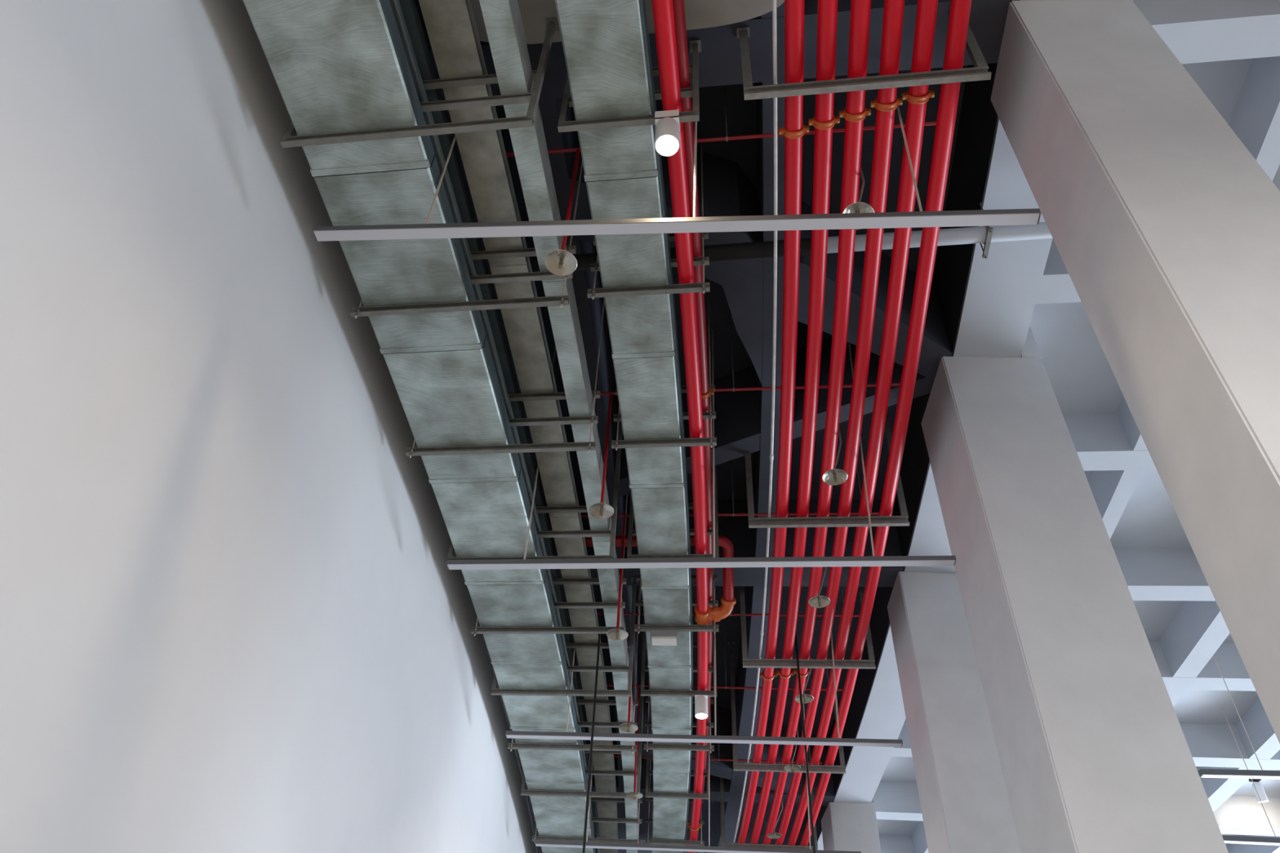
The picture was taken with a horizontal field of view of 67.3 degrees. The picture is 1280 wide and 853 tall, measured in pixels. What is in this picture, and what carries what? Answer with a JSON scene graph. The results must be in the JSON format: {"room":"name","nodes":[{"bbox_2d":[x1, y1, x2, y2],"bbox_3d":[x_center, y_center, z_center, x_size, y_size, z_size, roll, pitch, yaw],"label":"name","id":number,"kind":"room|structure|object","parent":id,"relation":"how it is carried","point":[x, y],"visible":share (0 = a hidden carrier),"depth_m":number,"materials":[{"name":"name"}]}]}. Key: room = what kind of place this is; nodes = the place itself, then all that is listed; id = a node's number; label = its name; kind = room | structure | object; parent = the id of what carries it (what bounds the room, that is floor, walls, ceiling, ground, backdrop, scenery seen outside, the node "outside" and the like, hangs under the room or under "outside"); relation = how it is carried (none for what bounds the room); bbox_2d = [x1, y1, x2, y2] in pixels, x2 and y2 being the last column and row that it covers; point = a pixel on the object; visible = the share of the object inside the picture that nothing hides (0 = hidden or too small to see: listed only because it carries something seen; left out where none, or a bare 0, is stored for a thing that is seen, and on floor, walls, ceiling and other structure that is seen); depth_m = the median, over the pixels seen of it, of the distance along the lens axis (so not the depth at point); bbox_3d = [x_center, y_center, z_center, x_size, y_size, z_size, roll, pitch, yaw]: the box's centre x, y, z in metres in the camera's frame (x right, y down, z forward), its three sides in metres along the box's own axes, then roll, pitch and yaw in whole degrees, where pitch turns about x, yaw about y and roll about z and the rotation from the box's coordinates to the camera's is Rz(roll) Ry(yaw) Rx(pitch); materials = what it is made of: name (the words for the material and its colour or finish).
{"room":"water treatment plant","nodes":[
{"label":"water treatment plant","id":0,"kind":"room"},
{"bbox_2d":[0,0,542,852],"bbox_3d":[-2.866,5.271,10.266,1.994,9.650,36.647,0,-44,3],"label":"wall","id":1,"kind":"structure","parent":0,"point":[234,618],"depth_m":5.17,"materials":[{"name":"paint"}]},
{"bbox_2d":[414,0,1279,852],"bbox_3d":[6.354,-0.298,10.108,18.159,1.300,30.388,-1,-44,4],"label":"ceiling","id":2,"kind":"structure","parent":0,"point":[738,175],"depth_m":9.95,"materials":[{"name":"paint"}]},
{"bbox_2d":[280,17,558,147],"bbox_3d":[-1.371,-2.700,6.705,1.605,2.608,0.089,-3,-44,6],"label":"hanger","id":3,"kind":"object","parent":2,"relation":"hanging from","point":[289,138],"visible":0.74,"depth_m":5.89,"materials":[{"name":"metal"}]},
{"bbox_2d":[389,0,595,851],"bbox_3d":[-1.449,1.973,10.265,1.179,0.105,20.906,-1,-44,4],"label":"cable tray","id":4,"kind":"object","parent":3,"relation":"on","point":[395,4],"visible":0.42,"depth_m":6.99,"materials":[{"name":"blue metal"}]},
{"bbox_2d":[399,0,597,852],"bbox_3d":[-1.436,1.870,10.590,1.167,0.105,20.335,-1,-44,4],"label":"cable tray","id":5,"kind":"object","parent":3,"relation":"on","point":[409,8],"visible":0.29,"depth_m":7.45,"materials":[{"name":"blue metal"}]},
{"bbox_2d":[418,0,617,852],"bbox_3d":[-0.895,1.981,10.692,0.784,0.125,20.670,-1,-44,4],"label":"cable tray","id":6,"kind":"object","parent":3,"relation":"on","point":[451,25],"visible":0.68,"depth_m":7.64,"materials":[{"name":"metal"}]},
{"bbox_2d":[350,161,582,318],"bbox_3d":[-1.231,-1.752,7.656,1.565,2.643,0.041,-2,-44,5],"label":"hanger","id":7,"kind":"object","parent":2,"relation":"hanging from","point":[562,300],"visible":0.49,"depth_m":6.83,"materials":[{"name":"metal"}]},
{"bbox_2d":[404,297,604,457],"bbox_3d":[-1.096,-0.722,8.719,1.565,2.643,0.041,-2,-44,5],"label":"hanger","id":8,"kind":"object","parent":2,"relation":"hanging from","point":[589,446],"visible":0.59,"depth_m":7.90,"materials":[{"name":"metal"}]},
{"bbox_2d":[447,410,622,559],"bbox_3d":[-0.979,0.325,9.823,1.605,2.608,0.089,-1,-44,4],"label":"hanger","id":9,"kind":"object","parent":2,"relation":"hanging from","point":[542,509],"visible":0.33,"depth_m":9.12,"materials":[{"name":"metal"}]},
{"bbox_2d":[470,494,627,635],"bbox_3d":[-0.902,1.172,10.674,1.565,2.643,0.041,-1,-44,4],"label":"hanger","id":10,"kind":"object","parent":2,"relation":"hanging from","point":[475,630],"visible":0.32,"depth_m":9.85,"materials":[{"name":"metal"}]},
{"bbox_2d":[479,0,638,852],"bbox_3d":[-0.532,1.797,10.139,0.648,0.245,20.712,-1,-44,4],"label":"cable tray","id":11,"kind":"object","parent":10,"relation":"on","point":[502,19],"visible":0.62,"depth_m":7.22,"materials":[{"name":"metal"}]},
{"bbox_2d":[490,577,638,696],"bbox_3d":[-0.854,2.427,11.242,1.605,1.558,0.089,0,-44,3],"label":"hanger","id":12,"kind":"object","parent":2,"relation":"hanging from","point":[554,692],"visible":0.6,"depth_m":10.81,"materials":[{"name":"metal"}]},
{"bbox_2d":[507,586,639,753],"bbox_3d":[-0.782,2.993,12.556,1.565,2.643,0.041,0,-44,3],"label":"hanger","id":13,"kind":"object","parent":2,"relation":"hanging from","point":[632,748],"visible":0.55,"depth_m":11.72,"materials":[{"name":"metal"}]},
{"bbox_2d":[243,0,595,852],"bbox_3d":[-1.481,1.990,9.911,1.218,0.169,19.568,-1,-44,4],"label":"duct","id":14,"kind":"object","parent":13,"relation":"on","point":[335,65],"visible":0.86,"depth_m":6.99,"materials":[{"name":"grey metal"}]},
{"bbox_2d":[520,631,643,798],"bbox_3d":[-0.744,3.924,13.546,1.605,2.608,0.089,1,-44,2],"label":"hanger","id":15,"kind":"object","parent":2,"relation":"hanging from","point":[524,793],"visible":0.38,"depth_m":12.73,"materials":[{"name":"metal"}]},
{"bbox_2d":[532,703,643,844],"bbox_3d":[-0.723,5.037,14.675,1.565,2.643,0.041,1,-44,2],"label":"hanger","id":16,"kind":"object","parent":2,"relation":"hanging from","point":[638,820],"visible":0.44,"depth_m":13.91,"materials":[{"name":"metal"}]},
{"bbox_2d":[582,600,602,852],"bbox_3d":[-0.463,2.901,9.637,0.040,4.438,0.040,3,-44,0],"label":"suspension rod","id":17,"kind":"object","parent":2,"relation":"hanging from","point":[601,611],"visible":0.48,"depth_m":9.46,"materials":[{"name":"black metal"}]},
{"bbox_2d":[470,0,784,44],"bbox_3d":[-0.242,-3.958,6.337,2.300,1.228,2.287,-3,-44,6],"label":"duct","id":18,"kind":"object","parent":2,"relation":"hanging from","point":[699,14],"visible":0.5,"depth_m":6.60,"materials":[{"name":"metal"}]},
{"bbox_2d":[557,39,701,132],"bbox_3d":[-0.059,-2.345,6.615,0.965,1.050,0.090,-3,-44,6],"label":"hanger","id":19,"kind":"object","parent":2,"relation":"hanging from","point":[564,126],"visible":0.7,"depth_m":6.31,"materials":[{"name":"metal"}]},
{"bbox_2d":[654,109,679,156],"bbox_3d":[0.177,-1.891,6.187,0.156,0.325,0.156,-3,-44,6],"label":"spotlight","id":20,"kind":"object","parent":19,"relation":"hanging from","point":[667,122],"visible":1,"depth_m":6.10,"materials":[{"name":"white metal"}]},
{"bbox_2d":[586,144,710,299],"bbox_3d":[0.099,-1.750,7.957,0.925,2.135,0.042,-2,-44,5],"label":"hanger","id":21,"kind":"object","parent":2,"relation":"hanging from","point":[703,286],"visible":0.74,"depth_m":7.28,"materials":[{"name":"metal"}]},
{"bbox_2d":[672,0,713,852],"bbox_3d":[0.487,1.145,10.089,0.596,0.138,20.045,-1,-44,4],"label":"pipe","id":22,"kind":"object","parent":21,"relation":"on","point":[678,6],"visible":0.4,"depth_m":7.76,"materials":[{"name":"red metal"}]},
{"bbox_2d":[611,293,716,450],"bbox_3d":[0.246,-0.576,9.167,0.925,2.135,0.042,-2,-44,5],"label":"hanger","id":23,"kind":"object","parent":2,"relation":"hanging from","point":[695,442],"visible":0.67,"depth_m":8.49,"materials":[{"name":"metal"}]},
{"bbox_2d":[626,465,719,558],"bbox_3d":[0.367,0.593,10.399,0.965,2.100,0.090,-1,-44,4],"label":"hanger","id":24,"kind":"object","parent":2,"relation":"hanging from","point":[632,532],"visible":0.27,"depth_m":9.86,"materials":[{"name":"metal"}]},
{"bbox_2d":[644,760,704,846],"bbox_3d":[0.580,5.795,15.761,0.925,2.135,0.042,2,-44,1],"label":"hanger","id":25,"kind":"object","parent":2,"relation":"hanging from","point":[682,842],"visible":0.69,"depth_m":15.09,"materials":[{"name":"metal"}]},
{"bbox_2d":[555,0,693,852],"bbox_3d":[0.056,1.478,10.080,0.951,0.228,19.212,-1,-44,4],"label":"duct","id":26,"kind":"object","parent":25,"relation":"on","point":[606,43],"visible":0.89,"depth_m":7.58,"materials":[{"name":"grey metal"}]},
{"bbox_2d":[640,593,678,645],"bbox_3d":[0.221,2.101,10.851,0.418,0.758,0.183,-1,-44,4],"label":"emergency light","id":27,"kind":"object","parent":26,"relation":"attached to","point":[658,637],"visible":0.94,"depth_m":10.57,"materials":[{"name":"grey plastic"}]},
{"bbox_2d":[311,96,1040,241],"bbox_3d":[0.204,-1.895,6.384,4.300,2.000,0.081,-1,-44,4],"label":"linear light","id":28,"kind":"object","parent":2,"relation":"hanging from","point":[1001,216],"visible":0.85,"depth_m":5.69,"materials":[{"name":"grey metal"}]},
{"bbox_2d":[313,213,1039,241],"bbox_3d":[0.168,-1.177,5.692,4.276,0.005,0.075,-1,-44,4],"label":"diffuser","id":29,"kind":"object","parent":28,"relation":"attached to","point":[901,220],"depth_m":5.68,"materials":[{"name":"grey metal"}]},
{"bbox_2d":[635,489,718,633],"bbox_3d":[0.441,1.506,11.318,0.925,2.135,0.042,-1,-44,4],"label":"hanger","id":30,"kind":"object","parent":2,"relation":"hanging from","point":[638,628],"visible":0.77,"depth_m":10.64,"materials":[{"name":"metal"}]},
{"bbox_2d":[645,696,710,799],"bbox_3d":[0.577,4.566,14.511,0.965,2.100,0.090,1,-44,2],"label":"hanger","id":31,"kind":"object","parent":2,"relation":"hanging from","point":[648,794],"visible":0.5,"depth_m":13.83,"materials":[{"name":"metal"}]},
{"bbox_2d":[640,593,716,697],"bbox_3d":[0.506,2.504,12.375,0.965,2.100,0.090,0,-44,3],"label":"hanger","id":32,"kind":"object","parent":2,"relation":"hanging from","point":[644,668],"visible":0.48,"depth_m":11.71,"materials":[{"name":"metal"}]},
{"bbox_2d":[584,0,736,852],"bbox_3d":[0.098,1.235,10.050,1.754,0.586,19.984,-4,-44,7],"label":"pipe","id":33,"kind":"object","parent":32,"relation":"on","point":[663,10],"visible":0.87,"depth_m":8.03,"materials":[{"name":"metal"}]},
{"bbox_2d":[694,694,707,719],"bbox_3d":[0.737,3.374,11.571,0.163,0.245,0.156,3,-44,0],"label":"spotlight","id":34,"kind":"object","parent":32,"relation":"hanging from","point":[700,700],"visible":1,"depth_m":11.52,"materials":[{"name":"white metal"}]},
{"bbox_2d":[644,682,714,753],"bbox_3d":[0.550,3.521,13.402,0.925,2.135,0.042,1,-44,2],"label":"hanger","id":35,"kind":"object","parent":2,"relation":"hanging from","point":[647,746],"visible":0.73,"depth_m":12.73,"materials":[{"name":"metal"}]},
{"bbox_2d":[534,703,861,852],"bbox_3d":[0.810,4.504,13.750,4.301,3.050,0.081,1,-44,2],"label":"linear light","id":36,"kind":"object","parent":2,"relation":"hanging from","point":[538,843],"visible":0.67,"depth_m":12.70,"materials":[{"name":"grey metal"}]},
{"bbox_2d":[535,844,785,852],"bbox_3d":[0.756,5.599,12.694,4.277,0.005,0.075,1,-44,2],"label":"diffuser","id":37,"kind":"object","parent":36,"relation":"attached to","point":[622,846],"depth_m":12.69,"materials":[{"name":"grey"}]},
{"bbox_2d":[446,328,955,569],"bbox_3d":[0.532,0.073,9.167,4.281,3.050,0.081,-1,-44,4],"label":"linear light","id":38,"kind":"object","parent":2,"relation":"hanging from","point":[873,561],"visible":0.8,"depth_m":8.12,"materials":[{"name":"grey metal"}]},
{"bbox_2d":[447,560,955,569],"bbox_3d":[0.478,1.169,8.111,4.257,0.005,0.075,-1,-44,4],"label":"diffuser","id":39,"kind":"object","parent":38,"relation":"attached to","point":[520,564],"depth_m":8.11,"materials":[{"name":"grey"}]},
{"bbox_2d":[505,586,902,746],"bbox_3d":[0.730,2.312,11.479,4.292,3.050,0.081,1,-44,2],"label":"linear light","id":40,"kind":"object","parent":2,"relation":"hanging from","point":[838,741],"visible":0.83,"depth_m":10.43,"materials":[{"name":"grey metal"}]},
{"bbox_2d":[506,734,902,746],"bbox_3d":[0.675,3.407,10.424,4.269,0.005,0.075,1,-44,2],"label":"diffuser","id":41,"kind":"object","parent":40,"relation":"attached to","point":[653,738],"depth_m":10.40,"materials":[{"name":"grey"}]},
{"bbox_2d":[613,685,822,764],"bbox_3d":[1.119,4.671,15.191,3.370,1.269,0.042,1,-44,2],"label":"pipe","id":42,"kind":"object","parent":2,"relation":"hanging from","point":[615,756],"visible":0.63,"depth_m":14.75,"materials":[{"name":"red metal"}]},
{"bbox_2d":[767,762,782,839],"bbox_3d":[1.971,5.559,14.330,0.219,1.155,0.216,35,-52,-29],"label":"sprinkler","id":43,"kind":"object","parent":42,"relation":"hanging from","point":[774,835],"visible":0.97,"depth_m":14.01,"materials":[{"name":"metal"}]},
{"bbox_2d":[506,71,936,156],"bbox_3d":[0.561,-2.603,7.672,3.370,1.269,0.042,-3,-44,6],"label":"pipe","id":44,"kind":"object","parent":2,"relation":"hanging from","point":[726,138],"visible":0.41,"depth_m":7.22,"materials":[{"name":"red metal"}]},
{"bbox_2d":[544,148,580,275],"bbox_3d":[-0.497,-1.576,6.825,0.216,1.470,0.216,3,-44,0],"label":"sprinkler","id":45,"kind":"object","parent":44,"relation":"hanging from","point":[560,262],"visible":1,"depth_m":6.39,"materials":[{"name":"silver metal"}]},
{"bbox_2d":[842,164,874,229],"bbox_3d":[1.462,-1.778,6.743,0.216,1.155,0.216,3,-44,0],"label":"sprinkler","id":46,"kind":"object","parent":44,"relation":"hanging from","point":[856,207],"visible":0.37,"depth_m":6.36,"materials":[{"name":"metal"}]},
{"bbox_2d":[606,611,841,690],"bbox_3d":[1.085,3.131,13.595,3.370,1.269,0.042,0,-44,2],"label":"pipe","id":47,"kind":"object","parent":2,"relation":"hanging from","point":[607,685],"visible":0.49,"depth_m":13.16,"materials":[{"name":"red metal"}]},
{"bbox_2d":[626,686,643,799],"bbox_3d":[-0.043,4.136,12.664,0.216,1.560,0.216,3,-44,0],"label":"sprinkler","id":48,"kind":"object","parent":47,"relation":"hanging from","point":[633,795],"visible":0.99,"depth_m":12.34,"materials":[{"name":"red metal"}]},
{"bbox_2d":[783,689,800,772],"bbox_3d":[1.978,4.006,12.718,0.219,1.155,0.216,3,-44,0],"label":"sprinkler","id":49,"kind":"object","parent":47,"relation":"hanging from","point":[790,768],"visible":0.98,"depth_m":12.39,"materials":[{"name":"metal"}]},
{"bbox_2d":[596,586,859,617],"bbox_3d":[1.024,1.880,12.300,3.370,1.269,0.042,0,-44,3],"label":"pipe","id":50,"kind":"object","parent":2,"relation":"hanging from","point":[597,613],"visible":0.34,"depth_m":11.84,"materials":[{"name":"red metal"}]},
{"bbox_2d":[618,617,638,732],"bbox_3d":[-0.103,2.890,11.390,0.216,1.540,0.216,3,-44,0],"label":"sprinkler","id":51,"kind":"object","parent":50,"relation":"hanging from","point":[626,727],"visible":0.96,"depth_m":10.93,"materials":[{"name":"silver metal"}]},
{"bbox_2d":[795,653,813,703],"bbox_3d":[1.911,2.745,11.413,0.229,1.155,0.216,3,-44,0],"label":"sprinkler","id":52,"kind":"object","parent":50,"relation":"hanging from","point":[806,698],"visible":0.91,"depth_m":11.08,"materials":[{"name":"metal"}]},
{"bbox_2d":[581,460,879,517],"bbox_3d":[0.924,0.520,10.894,3.370,1.269,0.042,-1,-44,4],"label":"pipe","id":53,"kind":"object","parent":2,"relation":"hanging from","point":[733,514],"visible":0.46,"depth_m":10.45,"materials":[{"name":"red metal"}]},
{"bbox_2d":[606,515,628,640],"bbox_3d":[-0.198,1.540,10.000,0.216,1.530,0.216,3,-44,0],"label":"sprinkler","id":54,"kind":"object","parent":53,"relation":"hanging from","point":[616,634],"visible":1,"depth_m":9.64,"materials":[{"name":"red metal"}]},
{"bbox_2d":[808,554,830,608],"bbox_3d":[1.815,1.372,9.994,0.219,1.155,0.216,3,-44,0],"label":"sprinkler","id":55,"kind":"object","parent":53,"relation":"hanging from","point":[817,602],"visible":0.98,"depth_m":9.65,"materials":[{"name":"metal"}]},
{"bbox_2d":[600,310,900,395],"bbox_3d":[0.794,-0.789,9.543,3.370,1.269,0.042,-2,-44,5],"label":"pipe","id":56,"kind":"object","parent":2,"relation":"hanging from","point":[733,388],"visible":0.49,"depth_m":9.08,"materials":[{"name":"red metal"}]},
{"bbox_2d":[588,393,613,518],"bbox_3d":[-0.305,0.222,8.682,0.216,1.470,0.216,3,-44,0],"label":"sprinkler","id":57,"kind":"object","parent":56,"relation":"hanging from","point":[598,510],"visible":1,"depth_m":8.28,"materials":[{"name":"red metal"}]},
{"bbox_2d":[822,427,847,485],"bbox_3d":[1.693,0.052,8.630,0.216,1.155,0.216,3,-44,0],"label":"sprinkler","id":58,"kind":"object","parent":56,"relation":"hanging from","point":[833,477],"visible":0.96,"depth_m":8.29,"materials":[{"name":"metal"}]},
{"bbox_2d":[720,746,817,850],"bbox_3d":[2.106,6.053,16.041,1.570,2.008,0.071,2,-44,1],"label":"hanger","id":59,"kind":"object","parent":2,"relation":"hanging from","point":[722,784],"visible":0.35,"depth_m":15.42,"materials":[{"name":"metal"}]},
{"bbox_2d":[728,641,845,773],"bbox_3d":[2.095,4.032,13.945,1.570,2.008,0.071,1,-44,2],"label":"hanger","id":60,"kind":"object","parent":2,"relation":"hanging from","point":[840,769],"visible":0.71,"depth_m":13.32,"materials":[{"name":"metal"}]},
{"bbox_2d":[795,633,815,852],"bbox_3d":[1.807,3.270,10.660,0.040,5.488,0.040,3,-44,0],"label":"suspension rod","id":61,"kind":"object","parent":2,"relation":"hanging from","point":[796,642],"visible":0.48,"depth_m":10.40,"materials":[{"name":"black metal"}]},
{"bbox_2d":[739,586,875,669],"bbox_3d":[2.011,2.094,11.938,1.570,2.008,0.071,0,-44,3],"label":"hanger","id":62,"kind":"object","parent":2,"relation":"hanging from","point":[869,664],"visible":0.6,"depth_m":11.30,"materials":[{"name":"metal"}]},
{"bbox_2d":[762,0,871,844],"bbox_3d":[1.609,1.264,9.878,0.605,0.149,20.256,-1,-44,4],"label":"pipe","id":63,"kind":"object","parent":62,"relation":"on","point":[855,112],"visible":0.79,"depth_m":7.65,"materials":[{"name":"metal"}]},
{"bbox_2d":[786,0,937,845],"bbox_3d":[2.002,1.257,9.851,0.592,0.149,20.331,-1,-44,4],"label":"pipe","id":64,"kind":"object","parent":62,"relation":"on","point":[917,97],"visible":0.91,"depth_m":7.67,"materials":[{"name":"metal"}]},
{"bbox_2d":[799,0,971,846],"bbox_3d":[2.203,1.254,9.837,0.592,0.121,20.368,-1,-44,4],"label":"pipe","id":65,"kind":"object","parent":62,"relation":"on","point":[960,10],"visible":0.89,"depth_m":7.67,"materials":[{"name":"metal"}]},
{"bbox_2d":[744,412,909,528],"bbox_3d":[1.865,0.239,10.022,1.570,2.008,0.071,-1,-44,4],"label":"hanger","id":66,"kind":"object","parent":2,"relation":"hanging from","point":[856,521],"visible":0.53,"depth_m":9.38,"materials":[{"name":"metal"}]},
{"bbox_2d":[733,0,777,843],"bbox_3d":[1.075,1.299,9.890,0.494,0.036,20.151,-1,-44,4],"label":"conduit","id":67,"kind":"object","parent":66,"relation":"on","point":[774,2],"visible":0.94,"depth_m":7.77,"materials":[{"name":"red metal"}]},
{"bbox_2d":[737,0,808,843],"bbox_3d":[1.208,1.271,9.906,0.601,0.149,20.182,-1,-44,4],"label":"pipe","id":68,"kind":"object","parent":66,"relation":"on","point":[793,129],"visible":0.92,"depth_m":7.73,"materials":[{"name":"metal"}]},
{"bbox_2d":[749,0,839,844],"bbox_3d":[1.409,1.268,9.892,0.603,0.149,20.219,-1,-44,4],"label":"pipe","id":69,"kind":"object","parent":66,"relation":"on","point":[824,121],"visible":0.91,"depth_m":7.71,"materials":[{"name":"metal"}]},
{"bbox_2d":[774,0,904,844],"bbox_3d":[1.802,1.261,9.865,0.591,0.149,20.294,-1,-44,4],"label":"pipe","id":70,"kind":"object","parent":66,"relation":"on","point":[886,101],"visible":0.91,"depth_m":7.67,"materials":[{"name":"metal"}]},
{"bbox_2d":[736,24,991,100],"bbox_3d":[1.453,-2.502,6.441,1.570,0.958,0.071,-3,-44,6],"label":"hanger","id":71,"kind":"object","parent":2,"relation":"hanging from","point":[980,72],"visible":0.79,"depth_m":6.15,"materials":[{"name":"metal"}]},
{"bbox_2d":[795,0,1052,850],"bbox_3d":[2.918,-0.135,10.272,1.482,1.051,27.479,-1,-44,4],"label":"wall","id":72,"kind":"structure","parent":2,"relation":"attached to","point":[986,306],"depth_m":8.85,"materials":[{"name":"paint"}]},
{"bbox_2d":[528,202,1053,271],"bbox_3d":[1.542,-1.526,7.838,5.102,0.418,0.274,-2,-44,5],"label":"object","id":73,"kind":"object","parent":72,"relation":"attached to","point":[985,235],"visible":0.46,"depth_m":7.69,"materials":[{"name":"grey paint"}]},
{"bbox_2d":[1222,708,1248,769],"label":"linear light","id":74,"kind":"object","parent":2,"relation":"hanging from","point":[1222,708],"depth_m":14.25,"materials":[{"name":"grey metal"}]},
{"bbox_2d":[1197,654,1279,779],"bbox_3d":[9.062,3.588,12.410,4.280,2.003,0.087,0,-44,3],"label":"linear light","id":75,"kind":"object","parent":2,"relation":"hanging from","point":[1203,773],"visible":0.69,"depth_m":11.79,"materials":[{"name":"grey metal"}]},
{"bbox_2d":[1200,774,1279,779],"bbox_3d":[9.027,4.306,11.719,4.260,0.009,0.081,0,-44,3],"label":"diffuser","id":76,"kind":"object","parent":75,"relation":"attached to","point":[1230,776],"depth_m":11.78,"materials":[{"name":"grey plastic"}]},
{"bbox_2d":[1222,778,1279,845],"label":"linear light","id":77,"kind":"object","parent":2,"relation":"hanging from","point":[1275,841],"depth_m":13.22,"materials":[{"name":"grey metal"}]},
{"bbox_2d":[1223,840,1279,845],"bbox_3d":[10.107,5.798,13.212,4.185,0.009,0.081,2,-44,0],"label":"diffuser","id":78,"kind":"object","parent":77,"relation":"attached to","point":[1252,842],"depth_m":13.21,"materials":[{"name":"grey plastic"}]},
{"bbox_2d":[1248,778,1268,803],"bbox_3d":[10.377,6.116,16.137,0.216,0.380,0.224,3,-44,0],"label":"spotlight","id":79,"kind":"object","parent":2,"relation":"attached to","point":[1259,787],"visible":0.88,"depth_m":16.08,"materials":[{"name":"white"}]},
{"bbox_3d":[5.347,8.384,5.974,24.480,0.200,52.232,3,-44,0],"label":"floor","id":80,"kind":"structure","parent":0,"visible":0},
{"bbox_2d":[820,797,880,852],"bbox_3d":[3.418,9.258,13.936,0.754,9.448,0.899,3,-44,0],"label":"column","id":81,"kind":"structure","parent":80,"relation":"on","point":[846,826],"depth_m":15.95,"materials":[{"name":"grey paint"}]},
{"bbox_2d":[884,571,1021,852],"bbox_3d":[3.374,4.637,9.144,0.891,9.448,0.797,3,-44,0],"label":"column","id":82,"kind":"structure","parent":80,"relation":"on","point":[965,804],"depth_m":10.21,"materials":[{"name":"grey paint"}]},
{"bbox_2d":[915,325,1228,852],"bbox_3d":[3.145,2.305,6.736,0.951,9.448,0.976,3,-44,0],"label":"column","id":83,"kind":"structure","parent":80,"relation":"on","point":[1095,755],"depth_m":7.04,"materials":[{"name":"grey paint"}]},
{"bbox_2d":[982,0,1279,743],"bbox_3d":[2.872,-0.030,4.327,0.851,9.448,0.792,-2,-44,5],"label":"column","id":84,"kind":"structure","parent":80,"relation":"on","point":[1164,226],"depth_m":4.80,"materials":[{"name":"white paint"}]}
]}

